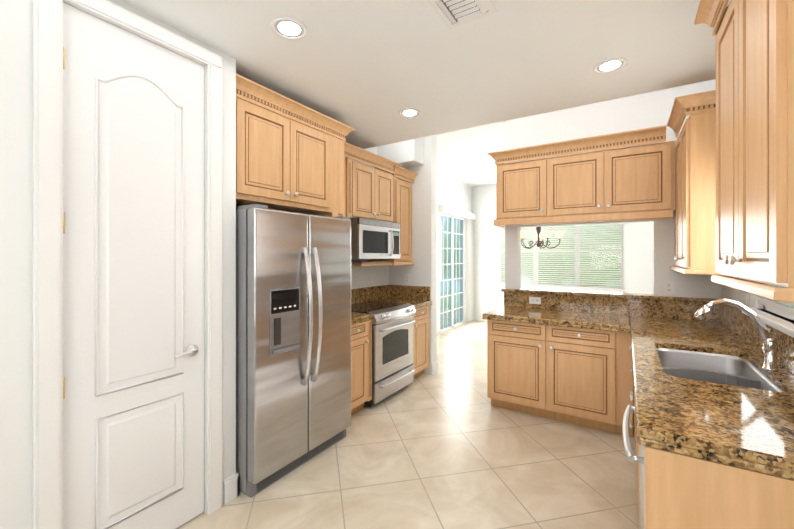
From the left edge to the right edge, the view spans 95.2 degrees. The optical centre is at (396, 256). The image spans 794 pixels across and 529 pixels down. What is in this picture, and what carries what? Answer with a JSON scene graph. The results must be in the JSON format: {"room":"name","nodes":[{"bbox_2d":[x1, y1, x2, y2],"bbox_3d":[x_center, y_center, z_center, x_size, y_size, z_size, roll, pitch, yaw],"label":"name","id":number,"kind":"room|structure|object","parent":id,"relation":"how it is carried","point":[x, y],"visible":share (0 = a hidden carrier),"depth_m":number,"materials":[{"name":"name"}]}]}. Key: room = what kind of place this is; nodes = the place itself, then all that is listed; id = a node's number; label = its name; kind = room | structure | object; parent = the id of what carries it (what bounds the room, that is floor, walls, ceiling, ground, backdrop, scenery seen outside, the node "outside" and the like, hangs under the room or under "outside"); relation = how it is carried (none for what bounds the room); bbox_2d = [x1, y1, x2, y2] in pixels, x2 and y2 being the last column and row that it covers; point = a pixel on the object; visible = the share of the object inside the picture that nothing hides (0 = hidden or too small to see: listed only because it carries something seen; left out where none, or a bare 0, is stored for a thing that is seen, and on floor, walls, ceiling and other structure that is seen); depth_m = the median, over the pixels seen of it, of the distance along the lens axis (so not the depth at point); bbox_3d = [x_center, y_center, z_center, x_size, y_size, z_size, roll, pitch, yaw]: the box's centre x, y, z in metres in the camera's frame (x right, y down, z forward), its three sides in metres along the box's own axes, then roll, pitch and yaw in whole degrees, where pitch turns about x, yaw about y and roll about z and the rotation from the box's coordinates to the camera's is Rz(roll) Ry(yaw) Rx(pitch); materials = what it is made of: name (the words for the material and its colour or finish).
{"room":"kitchen","nodes":[
{"label":"kitchen","id":0,"kind":"room"},
{"bbox_2d":[0,0,235,528],"bbox_3d":[-1.998,0.129,0.716,0.120,2.660,3.610,0,0,32],"label":"wall","id":1,"kind":"structure","parent":0,"point":[16,264],"depth_m":1.42,"materials":[{"name":"white paint"}]},
{"bbox_2d":[33,0,222,528],"bbox_3d":[-1.287,0.144,1.816,0.144,2.630,0.800,0,0,32],"label":"door frame","id":2,"kind":"structure","parent":1,"relation":"attached to","point":[47,264],"depth_m":1.50,"materials":[{"name":"white wood"}]},
{"bbox_2d":[63,3,204,528],"bbox_3d":[-1.249,0.184,1.792,0.089,2.526,0.622,0,0,32],"label":"pantry door","id":3,"kind":"structure","parent":1,"relation":"in","point":[133,260],"depth_m":1.75,"materials":[{"name":"white wood"}]},
{"bbox_2d":[223,473,238,499],"bbox_3d":[-1.251,1.392,2.376,0.665,0.135,0.035,0,0,32],"label":"baseboard","id":4,"kind":"structure","parent":1,"relation":"attached to","point":[230,488],"depth_m":2.17,"materials":[{"name":"white wood"}]},
{"bbox_2d":[344,146,388,288],"bbox_3d":[-0.871,-0.065,3.713,0.120,3.050,2.660,0,0,32],"label":"wall","id":5,"kind":"structure","parent":0,"point":[360,276],"depth_m":4.43,"materials":[{"name":"white paint"}]},
{"bbox_2d":[236,73,354,216],"bbox_3d":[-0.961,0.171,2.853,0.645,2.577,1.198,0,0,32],"label":"upper cabinet","id":6,"kind":"object","parent":5,"relation":"attached to","point":[289,155],"visible":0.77,"depth_m":2.60,"materials":[{"name":"brown wood"}]},
{"bbox_2d":[338,141,401,221],"bbox_3d":[-0.446,-0.723,3.855,0.445,0.687,1.174,0,0,32],"label":"upper cabinet","id":7,"kind":"object","parent":5,"relation":"attached to","point":[368,192],"visible":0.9,"depth_m":3.78,"materials":[{"name":"brown wood"}]},
{"bbox_2d":[351,165,417,265],"bbox_3d":[-0.204,-0.462,4.237,0.445,1.148,1.056,0,0,32],"label":"upper cabinet","id":8,"kind":"object","parent":5,"relation":"attached to","point":[402,203],"visible":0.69,"depth_m":4.38,"materials":[{"name":"brown wood"}]},
{"bbox_2d":[350,218,399,258],"bbox_3d":[-0.338,-0.174,3.955,0.520,0.404,0.754,0,0,32],"label":"microwave","id":9,"kind":"object","parent":8,"relation":"attached to","point":[373,239],"visible":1,"depth_m":3.74,"materials":[{"name":"silver metal"}]},
{"bbox_2d":[378,137,423,167],"bbox_3d":[0.048,-1.364,4.558,0.530,0.450,0.250,0,0,32],"label":"soffit","id":10,"kind":"structure","parent":0,"point":[407,153],"depth_m":4.43,"materials":[{"name":"white paint"}]},
{"bbox_2d":[176,307,637,528],"bbox_3d":[1.045,1.510,3.636,6.500,0.100,11.800,0,0,32],"label":"floor","id":11,"kind":"structure","parent":0,"point":[447,445],"depth_m":2.45,"materials":[{"name":"tile"}]},
{"bbox_2d":[236,204,350,497],"bbox_3d":[-0.896,0.574,2.719,0.840,1.772,0.900,0,0,32],"label":"fridge","id":12,"kind":"object","parent":11,"relation":"on","point":[293,341],"visible":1,"depth_m":2.37,"materials":[{"name":"grey metal"}]},
{"bbox_2d":[351,320,371,414],"bbox_3d":[-0.612,1.019,3.428,0.619,0.884,0.425,0,0,32],"label":"base cabinet","id":13,"kind":"object","parent":11,"relation":"on","point":[361,363],"depth_m":3.31,"materials":[{"name":"brown wood"}]},
{"bbox_2d":[351,301,415,406],"bbox_3d":[-0.236,0.982,3.891,0.665,0.896,0.754,0,0,32],"label":"stove","id":14,"kind":"object","parent":11,"relation":"on","point":[392,349],"visible":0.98,"depth_m":3.69,"materials":[{"name":"grey metal"}]},
{"bbox_2d":[412,306,428,378],"bbox_3d":[0.030,1.019,4.442,0.619,0.884,0.457,0,0,32],"label":"base cabinet","id":15,"kind":"object","parent":11,"relation":"on","point":[421,316],"depth_m":4.28,"materials":[{"name":"brown wood"}]},
{"bbox_2d":[351,285,431,324],"bbox_3d":[-0.276,0.488,3.936,0.644,0.225,1.643,0,0,32],"label":"countertop","id":16,"kind":"structure","parent":15,"relation":"on","point":[416,297],"depth_m":4.46,"materials":[{"name":"stone"}]},
{"bbox_2d":[487,320,630,436],"bbox_3d":[1.520,1.019,3.418,1.176,0.884,0.618,0,0,32],"label":"base cabinet","id":17,"kind":"object","parent":11,"relation":"on","point":[580,376],"depth_m":3.13,"materials":[{"name":"brown wood"}]},
{"bbox_2d":[482,288,625,331],"bbox_3d":[1.519,0.478,3.487,1.170,0.244,0.826,0,0,32],"label":"countertop","id":18,"kind":"structure","parent":17,"relation":"on","point":[593,310],"depth_m":3.48,"materials":[{"name":"stone"}]},
{"bbox_2d":[529,297,540,303],"bbox_3d":[1.446,0.465,3.801,0.116,0.072,0.007,0,0,32],"label":"outlet","id":19,"kind":"object","parent":18,"relation":"attached to","point":[534,300],"visible":1,"depth_m":3.80,"materials":[{"name":"white plastic"}]},
{"bbox_2d":[631,350,793,528],"bbox_3d":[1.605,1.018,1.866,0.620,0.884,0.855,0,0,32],"label":"base cabinet","id":20,"kind":"object","parent":11,"relation":"on","point":[682,491],"depth_m":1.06,"materials":[{"name":"brown wood"}]},
{"bbox_2d":[622,405,644,528],"bbox_3d":[1.176,0.969,1.274,0.654,0.781,0.600,0,0,32],"label":"dishwasher","id":21,"kind":"object","parent":20,"relation":"in","point":[639,459],"visible":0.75,"depth_m":1.34,"materials":[{"name":"grey metal"}]},
{"bbox_2d":[622,293,793,479],"bbox_3d":[1.769,0.570,2.167,0.664,0.430,2.790,0,0,32],"label":"countertop","id":22,"kind":"structure","parent":20,"relation":"on","point":[707,387],"depth_m":1.55,"materials":[{"name":"stone"}]},
{"bbox_2d":[656,348,782,391],"bbox_3d":[1.601,0.680,1.864,0.439,0.208,0.794,0,0,32],"label":"sink","id":23,"kind":"object","parent":22,"relation":"in","point":[722,367],"depth_m":2.05,"materials":[{"name":"metal"}]},
{"bbox_2d":[693,299,778,370],"bbox_3d":[1.685,0.378,1.818,0.325,0.332,0.142,0,0,32],"label":"faucet","id":24,"kind":"object","parent":22,"relation":"on","point":[769,347],"visible":1,"depth_m":1.75,"materials":[{"name":"silver metal"}]},
{"bbox_2d":[120,0,730,148],"bbox_3d":[-0.639,-1.521,0.975,6.500,0.640,5.500,0,0,32],"label":"ceiling","id":25,"kind":"structure","parent":0,"point":[367,70],"depth_m":2.16,"materials":[{"name":"white paint"}]},
{"bbox_2d":[270,17,307,39],"bbox_3d":[-0.567,-1.196,1.912,0.190,0.008,0.190,0,0,32],"label":"recessed light","id":26,"kind":"object","parent":25,"relation":"in","point":[289,28],"visible":1,"depth_m":1.90,"materials":[{"name":"white"}]},
{"bbox_2d":[399,108,420,117],"bbox_3d":[0.108,-1.196,3.035,0.190,0.008,0.190,0,0,32],"label":"recessed light","id":27,"kind":"object","parent":25,"relation":"in","point":[409,112],"visible":1,"depth_m":3.02,"materials":[{"name":"white"}]},
{"bbox_2d":[427,0,496,29],"bbox_3d":[0.314,-1.192,1.733,0.250,0.016,0.250,0,0,32],"label":"ceiling vent","id":28,"kind":"object","parent":25,"relation":"in","point":[453,13],"visible":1,"depth_m":1.76,"materials":[{"name":"white metal"}]},
{"bbox_2d":[593,57,627,73],"bbox_3d":[1.342,-1.196,2.285,0.190,0.008,0.190,0,0,32],"label":"recessed light","id":29,"kind":"object","parent":25,"relation":"in","point":[611,65],"visible":1,"depth_m":2.28,"materials":[{"name":"white glass"}]},
{"bbox_2d":[437,171,471,326],"bbox_3d":[0.684,-0.063,6.788,0.120,3.050,3.900,0,0,32],"label":"wall","id":30,"kind":"structure","parent":0,"point":[454,193],"depth_m":7.47,"materials":[{"name":"white paint"}]},
{"bbox_2d":[439,213,463,332],"bbox_3d":[1.117,0.312,7.425,0.050,2.300,1.280,0,0,32],"label":"french door","id":31,"kind":"structure","parent":30,"relation":"in","point":[451,279],"depth_m":7.38,"materials":[{"name":"white"}]},
{"bbox_2d":[439,205,475,321],"bbox_3d":[1.288,0.237,7.535,0.099,2.390,1.730,0,0,32],"label":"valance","id":32,"kind":"object","parent":30,"relation":"attached to","point":[469,217],"visible":1,"depth_m":7.95,"materials":[{"name":"white"}]},
{"bbox_2d":[437,121,504,186],"bbox_3d":[2.515,-1.714,5.961,6.500,0.250,6.300,0,0,32],"label":"ceiling","id":33,"kind":"structure","parent":0,"point":[463,156],"depth_m":5.56,"materials":[{"name":"white paint"}]},
{"bbox_2d":[521,227,564,248],"bbox_3d":[2.233,-0.853,5.699,0.747,1.472,0.717,0,0,32],"label":"chandelier","id":34,"kind":"object","parent":33,"relation":"hanging from","point":[547,235],"visible":0.83,"depth_m":5.57,"materials":[{"name":"white glass"}]},
{"bbox_2d":[472,184,652,314],"bbox_3d":[3.883,-0.063,7.000,5.300,3.050,0.120,0,0,32],"label":"wall","id":35,"kind":"structure","parent":0,"point":[488,294],"depth_m":8.03,"materials":[{"name":"white paint"}]},
{"bbox_2d":[473,314,486,321],"bbox_3d":[3.848,1.394,6.943,5.060,0.135,0.015,0,0,32],"label":"baseboard","id":36,"kind":"structure","parent":35,"relation":"attached to","point":[475,317],"depth_m":8.20,"materials":[{"name":"white wood"}]},
{"bbox_2d":[496,223,625,291],"bbox_3d":[3.225,-0.103,7.372,2.430,1.530,0.135,0,0,32],"label":"window","id":37,"kind":"structure","parent":35,"relation":"in","point":[623,290],"depth_m":7.17,"materials":[{"name":"white"}]},
{"bbox_2d":[498,224,622,289],"bbox_3d":[3.212,-0.118,7.351,2.330,1.490,0.055,0,0,32],"label":"window blinds","id":38,"kind":"object","parent":37,"relation":"attached to","point":[541,252],"visible":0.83,"depth_m":7.18,"materials":[{"name":"white plastic"}]},
{"bbox_2d":[389,79,793,413],"bbox_3d":[1.740,-0.065,3.724,5.180,3.050,0.150,0,0,32],"label":"wall","id":39,"kind":"structure","parent":0,"point":[641,111],"depth_m":3.69,"materials":[{"name":"white paint"}]},
{"bbox_2d":[405,274,409,282],"bbox_3d":[0.134,0.291,4.646,0.072,0.116,0.007,0,0,32],"label":"outlet","id":40,"kind":"object","parent":39,"relation":"attached to","point":[407,278],"visible":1,"depth_m":4.64,"materials":[{"name":"white plastic"}]},
{"bbox_2d":[431,361,437,371],"bbox_3d":[0.122,1.393,4.845,0.945,0.135,0.015,0,0,32],"label":"baseboard","id":41,"kind":"structure","parent":39,"relation":"attached to","point":[434,366],"depth_m":4.52,"materials":[{"name":"white"}]},
{"bbox_2d":[492,145,547,224],"bbox_3d":[1.307,-0.714,3.725,0.488,0.677,0.328,0,0,32],"label":"upper cabinet","id":42,"kind":"object","parent":39,"relation":"attached to","point":[521,187],"depth_m":3.57,"materials":[{"name":"brown wood"}]},
{"bbox_2d":[548,125,675,220],"bbox_3d":[1.928,-0.714,3.332,0.982,0.677,0.328,0,0,32],"label":"upper cabinet","id":43,"kind":"object","parent":39,"relation":"attached to","point":[633,182],"depth_m":3.16,"materials":[{"name":"brown wood"}]},
{"bbox_2d":[664,281,673,293],"bbox_3d":[2.412,0.280,3.216,0.072,0.116,0.007,0,0,32],"label":"outlet","id":44,"kind":"object","parent":39,"relation":"attached to","point":[668,287],"visible":1,"depth_m":3.21,"materials":[{"name":"white plastic"}]},
{"bbox_2d":[721,285,792,321],"bbox_3d":[1.114,-0.066,0.398,0.120,3.050,6.400,0,0,32],"label":"wall","id":45,"kind":"structure","parent":0,"point":[728,293],"depth_m":2.52,"materials":[{"name":"white paint"}]},
{"bbox_2d":[667,90,720,274],"bbox_3d":[2.276,-0.466,2.718,0.395,1.173,0.995,0,0,32],"label":"upper cabinet","id":46,"kind":"object","parent":45,"relation":"attached to","point":[695,231],"visible":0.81,"depth_m":2.40,"materials":[{"name":"brown wood"}]},
{"bbox_2d":[694,0,793,301],"bbox_3d":[1.334,-0.496,1.229,0.395,1.233,0.932,0,0,32],"label":"upper cabinet","id":47,"kind":"object","parent":45,"relation":"attached to","point":[754,146],"visible":1,"depth_m":1.14,"materials":[{"name":"brown wood"}]},
{"bbox_2d":[744,293,749,304],"bbox_3d":[2.289,0.280,2.376,0.010,0.072,0.116,0,0,32],"label":"light switch","id":48,"kind":"object","parent":45,"relation":"attached to","point":[746,298],"visible":0.94,"depth_m":2.36,"materials":[{"name":"white plastic"}]},
{"bbox_2d":[742,284,793,337],"bbox_3d":[1.977,-0.118,1.846,0.150,0.945,0.910,0,0,32],"label":"window","id":49,"kind":"structure","parent":45,"relation":"in","point":[786,326],"depth_m":1.86,"materials":[{"name":"white"}]},
{"label":"outside","id":50,"kind":"structure","parent":0,"visible":0},
{"bbox_2d":[440,216,620,309],"bbox_3d":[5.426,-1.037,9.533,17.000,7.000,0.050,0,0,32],"label":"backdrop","id":51,"kind":"structure","parent":50,"point":[457,261],"depth_m":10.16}
]}

